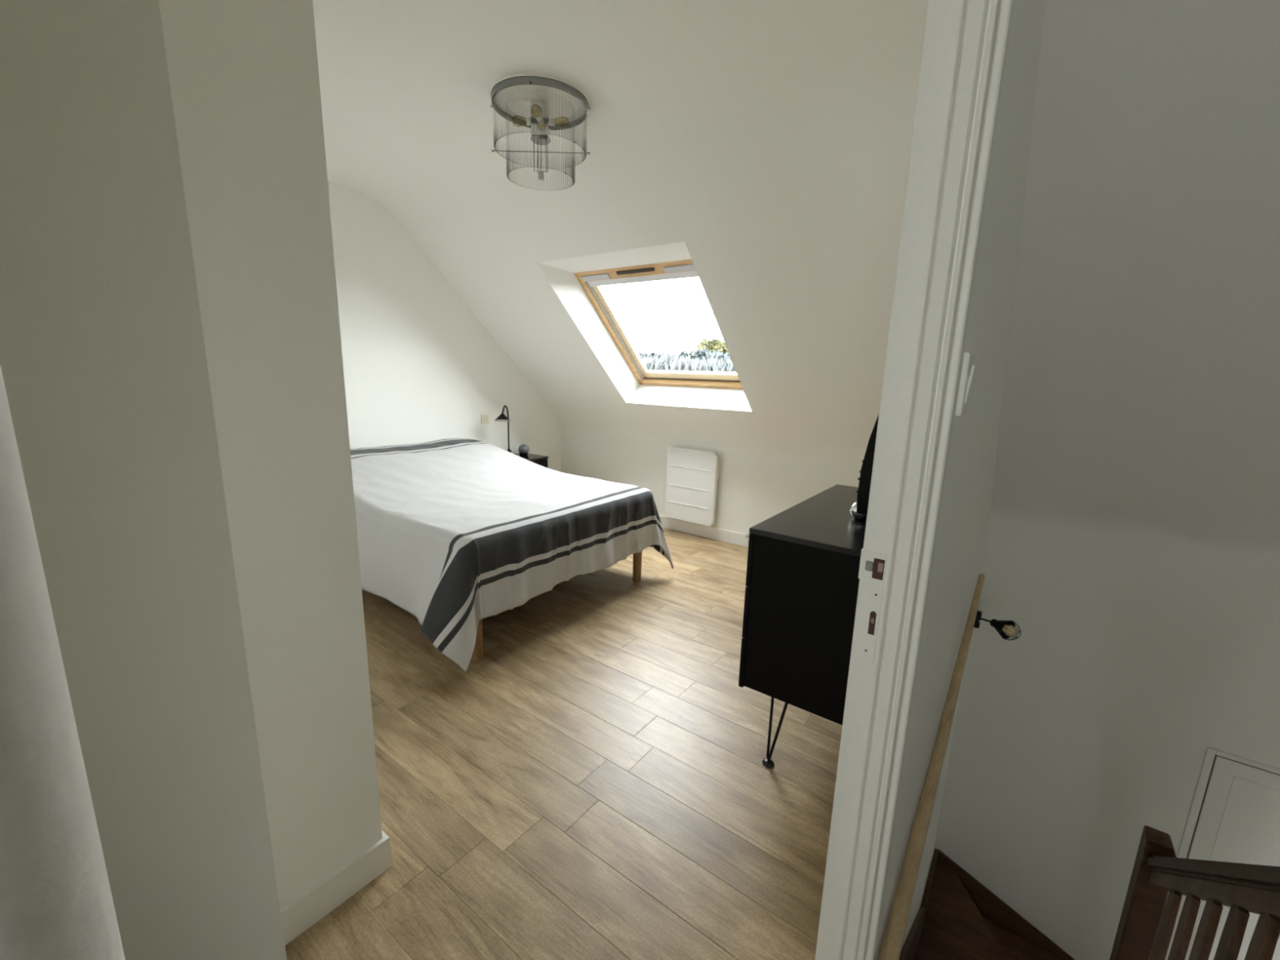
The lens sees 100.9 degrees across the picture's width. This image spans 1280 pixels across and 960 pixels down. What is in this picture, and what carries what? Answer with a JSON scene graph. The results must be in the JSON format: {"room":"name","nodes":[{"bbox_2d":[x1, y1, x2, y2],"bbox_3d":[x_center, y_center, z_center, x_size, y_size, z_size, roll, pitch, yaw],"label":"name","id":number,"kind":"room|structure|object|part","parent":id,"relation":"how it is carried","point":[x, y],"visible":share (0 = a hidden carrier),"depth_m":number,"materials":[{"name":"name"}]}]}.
{"room":"stair landing","nodes":[
{"label":"stair landing","id":0,"kind":"room"},
{"bbox_2d":[0,0,382,959],"bbox_3d":[-1.898,-0.270,1.533,3.100,2.950,0.932,10,14,35],"label":"wall","id":1,"kind":"structure","parent":0,"point":[171,359],"depth_m":0.89,"materials":[{"name":"paint"}]},
{"bbox_2d":[280,830,391,945],"bbox_3d":[-1.687,0.900,1.968,2.937,0.095,0.359,10,14,35],"label":"baseboard","id":2,"kind":"structure","parent":1,"relation":"attached to","point":[314,904],"depth_m":1.35,"materials":[{"name":"paint"}]},
{"bbox_2d":[328,182,560,471],"bbox_3d":[-2.066,-0.719,3.706,0.120,2.950,4.290,10,14,35],"label":"wall","id":3,"kind":"structure","parent":0,"point":[420,366],"depth_m":3.99,"materials":[{"name":"paint"}]},
{"bbox_2d":[480,413,488,423],"bbox_3d":[-1.352,-0.534,4.622,0.014,0.082,0.082,10,14,35],"label":"wall socket","id":4,"kind":"object","parent":3,"relation":"attached to","point":[484,417],"visible":1,"depth_m":4.61,"materials":[{"name":"beige plastic"}]},
{"bbox_2d":[0,0,1045,959],"bbox_3d":[-0.022,1.239,0.776,0.412,5.500,7.040,10,14,35],"label":"wall","id":5,"kind":"structure","parent":0,"point":[56,903],"depth_m":0.07,"materials":[{"name":"paint"}]},
{"bbox_2d":[814,0,1015,959],"bbox_3d":[0.136,0.252,0.472,0.090,2.066,0.795,10,14,35],"label":"door frame","id":6,"kind":"structure","parent":5,"relation":"in","point":[965,47],"depth_m":0.71,"materials":[{"name":"paint"}]},
{"bbox_3d":[0.338,0.188,0.783,0.035,0.176,0.012,10,14,35],"label":"strike plate","id":7,"kind":"part","parent":6,"relation":"part of","materials":[{"name":"paint"}]},
{"bbox_2d":[877,573,985,959],"bbox_3d":[0.397,0.845,0.883,0.043,0.748,2.381,10,14,35],"label":"handrail","id":8,"kind":"object","parent":5,"relation":"attached to","point":[895,931],"visible":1,"depth_m":1.10,"materials":[{"name":"brown wood"}]},
{"bbox_2d":[955,352,977,416],"bbox_3d":[0.455,-0.132,0.734,0.015,0.084,0.084,10,14,35],"label":"light switch","id":9,"kind":"object","parent":5,"relation":"attached to","point":[969,371],"visible":0.98,"depth_m":0.71,"materials":[{"name":"white plastic"}]},
{"bbox_2d":[973,610,1021,640],"bbox_3d":[1.062,0.437,1.586,0.060,0.068,0.138,-5,13,-29],"label":"lamp","id":10,"kind":"object","parent":5,"relation":"attached to","point":[1006,628],"visible":0.98,"depth_m":1.56,"materials":[{"name":"black metal"}]},
{"bbox_3d":[1.056,0.428,1.614,0.011,0.012,0.044,-4,13,-24],"label":"arm","id":11,"kind":"part","parent":10,"relation":"part of","materials":[{"name":"black metal"}]},
{"bbox_3d":[1.072,0.435,1.574,0.060,0.060,0.050,-3,13,-23],"label":"lamp shade","id":12,"kind":"part","parent":10,"relation":"part of","materials":[{"name":"black metal"}]},
{"bbox_3d":[1.077,0.439,1.556,0.033,0.034,0.051,-7,15,-37],"label":"bulb","id":13,"kind":"part","parent":10,"relation":"part of","materials":[{"name":"beige glass"}]},
{"bbox_2d":[284,527,842,959],"bbox_3d":[-0.579,0.906,2.828,3.782,0.200,4.210,10,14,35],"label":"floor","id":14,"kind":"structure","parent":0,"point":[596,784],"depth_m":1.77,"materials":[{"name":"brown wood"}]},
{"bbox_2d":[514,453,548,467],"bbox_3d":[-1.094,0.085,4.794,0.351,0.592,0.435,10,14,35],"label":"nightstand","id":15,"kind":"object","parent":14,"relation":"on","point":[542,460],"visible":0.06,"depth_m":4.77,"materials":[{"name":"black paint"}]},
{"bbox_2d":[494,404,511,452],"bbox_3d":[-1.156,-0.404,4.529,0.130,0.469,0.176,10,14,35],"label":"bedside lamp","id":16,"kind":"object","parent":15,"relation":"on","point":[502,417],"visible":0.67,"depth_m":4.52,"materials":[{"name":"black metal"}]},
{"bbox_3d":[-1.166,-0.528,4.485,0.130,0.078,0.130,10,14,35],"label":"lamp shade","id":17,"kind":"part","parent":16,"relation":"part of","materials":[{"name":"black metal"}]},
{"bbox_3d":[-1.152,-0.449,4.534,0.012,0.384,0.072,10,14,35],"label":"stem","id":18,"kind":"part","parent":16,"relation":"part of","materials":[{"name":"black metal"}]},
{"bbox_2d":[518,444,528,455],"bbox_3d":[-1.065,-0.278,4.842,0.098,0.101,0.098,10,14,35],"label":"speaker","id":19,"kind":"object","parent":15,"relation":"on","point":[523,449],"visible":1,"depth_m":4.81},
{"bbox_3d":[-0.972,-0.046,4.678,0.016,0.233,0.415,10,14,35],"label":"drawer","id":20,"kind":"part","parent":15,"relation":"part of","materials":[{"name":"black paint"}]},
{"bbox_2d":[471,550,642,661],"bbox_3d":[-1.121,0.351,3.510,1.875,0.585,1.390,10,14,35],"label":"double bed","id":21,"kind":"object","parent":14,"relation":"on","point":[477,654],"visible":0.15,"depth_m":2.52,"materials":[{"name":"wood"}]},
{"bbox_3d":[-0.780,0.722,2.516,0.062,0.275,0.062,10,14,35],"label":"leg","id":22,"kind":"part","parent":21,"relation":"part of","materials":[{"name":"brown wood"}]},
{"bbox_2d":[350,438,674,671],"bbox_3d":[-1.084,0.231,3.429,2.024,0.726,1.724,10,14,35],"label":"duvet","id":23,"kind":"object","parent":21,"relation":"on","point":[455,534],"visible":0.91,"depth_m":2.81,"materials":[{"name":"fabric"}]},
{"bbox_3d":[-0.018,0.537,3.525,0.062,0.275,0.062,10,14,35],"label":"leg","id":24,"kind":"part","parent":21,"relation":"part of","materials":[{"name":"brown wood"}]},
{"bbox_2d":[738,484,866,767],"bbox_3d":[0.820,0.551,2.066,0.519,0.877,0.950,10,14,35],"label":"dresser","id":25,"kind":"object","parent":14,"relation":"on","point":[802,584],"visible":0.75,"depth_m":1.70,"materials":[{"name":"black paint"}]},
{"bbox_3d":[0.637,0.567,2.208,0.017,0.184,0.946,10,14,35],"label":"drawer","id":26,"kind":"part","parent":25,"relation":"part of","materials":[{"name":"black paint"}]},
{"bbox_3d":[0.642,0.384,2.170,0.017,0.184,0.946,10,14,35],"label":"drawer","id":27,"kind":"part","parent":25,"relation":"part of","materials":[{"name":"black paint"}]},
{"bbox_3d":[0.647,0.200,2.133,0.017,0.184,0.946,10,14,35],"label":"drawer","id":28,"kind":"part","parent":25,"relation":"part of","materials":[{"name":"black paint"}]},
{"bbox_3d":[0.484,0.872,1.866,0.100,0.302,0.052,10,14,35],"label":"hairpin leg","id":29,"kind":"part","parent":25,"relation":"part of","materials":[{"name":"black metal"}]},
{"bbox_3d":[0.560,0.480,1.663,0.467,0.552,0.018,10,14,35],"label":"panel","id":30,"kind":"part","parent":25,"relation":"part of","materials":[{"name":"black paint"}]},
{"bbox_2d":[849,413,879,519],"bbox_3d":[0.972,-0.110,2.033,0.133,0.440,0.600,10,14,35],"label":"television","id":31,"kind":"object","parent":25,"relation":"on","point":[859,509],"visible":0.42,"depth_m":1.82,"materials":[{"name":"black plastic"}]},
{"bbox_2d":[312,0,927,467],"bbox_3d":[-0.578,-0.790,2.472,3.779,1.755,4.240,10,14,35],"label":"ceiling","id":32,"kind":"structure","parent":0,"point":[769,139],"depth_m":2.50,"materials":[{"name":"paint"}]},
{"bbox_2d":[488,72,590,191],"bbox_3d":[-0.435,-1.488,2.318,0.428,0.318,0.428,10,14,35],"label":"ceiling lamp","id":33,"kind":"object","parent":32,"relation":"hanging from","point":[541,103],"visible":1,"depth_m":2.26,"materials":[{"name":"clear plastic"}]},
{"bbox_3d":[-0.435,-1.543,2.215,0.041,0.042,0.067,-1,12,-12],"label":"bulb","id":34,"kind":"part","parent":33,"relation":"part of","materials":[{"name":"orange glass"}]},
{"bbox_3d":[-0.431,-1.639,2.287,0.428,0.010,0.428,10,14,35],"label":"ceiling plate","id":35,"kind":"part","parent":33,"relation":"part of","materials":[{"name":"grey metal"}]},
{"bbox_2d":[537,241,751,411],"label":"window","id":36,"kind":"structure","parent":32,"relation":"attached to","point":[577,282],"depth_m":3.97,"materials":[{"name":"paint"}]},
{"bbox_3d":[0.225,-1.092,3.867,0.978,0.734,0.766,10,14,35],"label":"sash","id":37,"kind":"part","parent":36,"relation":"part of","materials":[{"name":"wood"}]},
{"bbox_2d":[560,431,861,533],"bbox_3d":[0.633,0.192,4.486,3.799,1.000,0.100,10,14,35],"label":"wall","id":38,"kind":"structure","parent":0,"point":[752,490],"depth_m":4.33,"materials":[{"name":"paint"}]},
{"bbox_2d":[665,446,719,526],"bbox_3d":[0.441,0.048,4.487,0.480,0.622,0.087,10,14,35],"label":"radiator","id":39,"kind":"object","parent":38,"relation":"attached to","point":[691,475],"visible":1,"depth_m":4.44,"materials":[{"name":"metal"}]},
{"bbox_2d":[658,515,749,547],"bbox_3d":[0.640,0.454,4.457,3.679,0.100,0.013,10,14,35],"label":"baseboard","id":40,"kind":"structure","parent":38,"relation":"attached to","point":[735,538],"depth_m":4.51,"materials":[{"name":"paint"}]},
{"bbox_2d":[933,524,1279,959],"bbox_3d":[2.346,2.035,1.830,2.388,3.650,0.100,10,14,35],"label":"wall","id":41,"kind":"structure","parent":0,"point":[1089,728],"depth_m":2.03,"materials":[{"name":"paint"}]},
{"bbox_2d":[1164,746,1279,959],"bbox_3d":[2.282,1.694,1.749,0.814,1.445,0.008,10,14,35],"label":"door","id":42,"kind":"structure","parent":41,"relation":"in","point":[1233,816],"depth_m":1.83,"materials":[{"name":"paint"}]},
{"bbox_3d":[1.964,1.639,1.979,0.022,1.445,0.006,10,14,35],"label":"casing","id":43,"kind":"part","parent":42,"relation":"part of","materials":[{"name":"paint"}]},
{"bbox_3d":[2.301,0.996,1.606,0.770,0.018,0.006,10,14,35],"label":"casing","id":44,"kind":"part","parent":42,"relation":"part of","materials":[{"name":"paint"}]},
{"bbox_2d":[988,0,1279,571],"bbox_3d":[0.696,-0.085,-0.922,2.338,1.705,5.600,10,14,35],"label":"ceiling","id":45,"kind":"structure","parent":0,"point":[1140,405],"depth_m":1.23,"materials":[{"name":"paint"}]},
{"bbox_3d":[0.613,1.626,-0.577,2.288,0.180,2.550,10,14,35],"label":"floor","id":46,"kind":"structure","parent":0,"visible":0},
{"bbox_2d":[898,848,1075,959],"bbox_3d":[1.577,1.974,1.354,1.686,1.818,1.548,10,14,35],"label":"staircase","id":47,"kind":"structure","parent":46,"relation":"attached to","point":[957,917],"depth_m":2.21,"materials":[{"name":"brown wood"}]},
{"bbox_2d":[1109,825,1279,959],"bbox_3d":[1.047,1.090,0.963,0.068,1.876,1.215,10,14,35],"label":"balustrade","id":48,"kind":"object","parent":47,"relation":"on","point":[1146,925],"visible":1,"depth_m":1.17,"materials":[{"name":"brown wood"}]},
{"bbox_3d":[1.377,1.439,1.509,0.062,0.992,0.060,10,14,35],"label":"newel post","id":49,"kind":"part","parent":48,"relation":"part of","materials":[{"name":"brown wood"}]},
{"bbox_3d":[1.045,0.650,0.847,0.060,0.967,1.156,10,14,35],"label":"handrail","id":50,"kind":"part","parent":48,"relation":"part of","materials":[{"name":"brown wood"}]},
{"bbox_3d":[1.044,0.691,0.855,0.036,0.973,1.156,10,14,35],"label":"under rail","id":51,"kind":"part","parent":48,"relation":"part of","materials":[{"name":"brown wood"}]},
{"label":"outside","id":52,"kind":"structure","parent":0,"visible":0},
{"bbox_3d":[56.681,-26.126,158.008,420.000,0.500,315.400,10,14,35],"label":"ground","id":53,"kind":"structure","parent":52,"visible":0},
{"bbox_2d":[637,348,732,366],"bbox_3d":[1.017,-13.916,72.109,70.816,7.852,6.042,10,14,35],"label":"treeline","id":54,"kind":"object","parent":53,"relation":"on","point":[700,353],"visible":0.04,"depth_m":65.21,"materials":[{"name":"grey plant"}]},
{"bbox_2d":[642,349,736,372],"bbox_3d":[0.877,-9.628,53.958,48.500,7.121,3.556,10,14,35],"label":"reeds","id":55,"kind":"object","parent":53,"relation":"on","point":[670,362],"visible":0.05,"depth_m":50.19,"materials":[{"name":"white plant"}]},
{"bbox_2d":[688,336,728,354],"bbox_3d":[9.333,-15.223,73.627,7.635,9.573,6.132,10,14,35],"label":"tree","id":56,"kind":"object","parent":53,"relation":"on","point":[714,344],"visible":0.14,"depth_m":70.79,"materials":[{"name":"green plant"}]}
]}

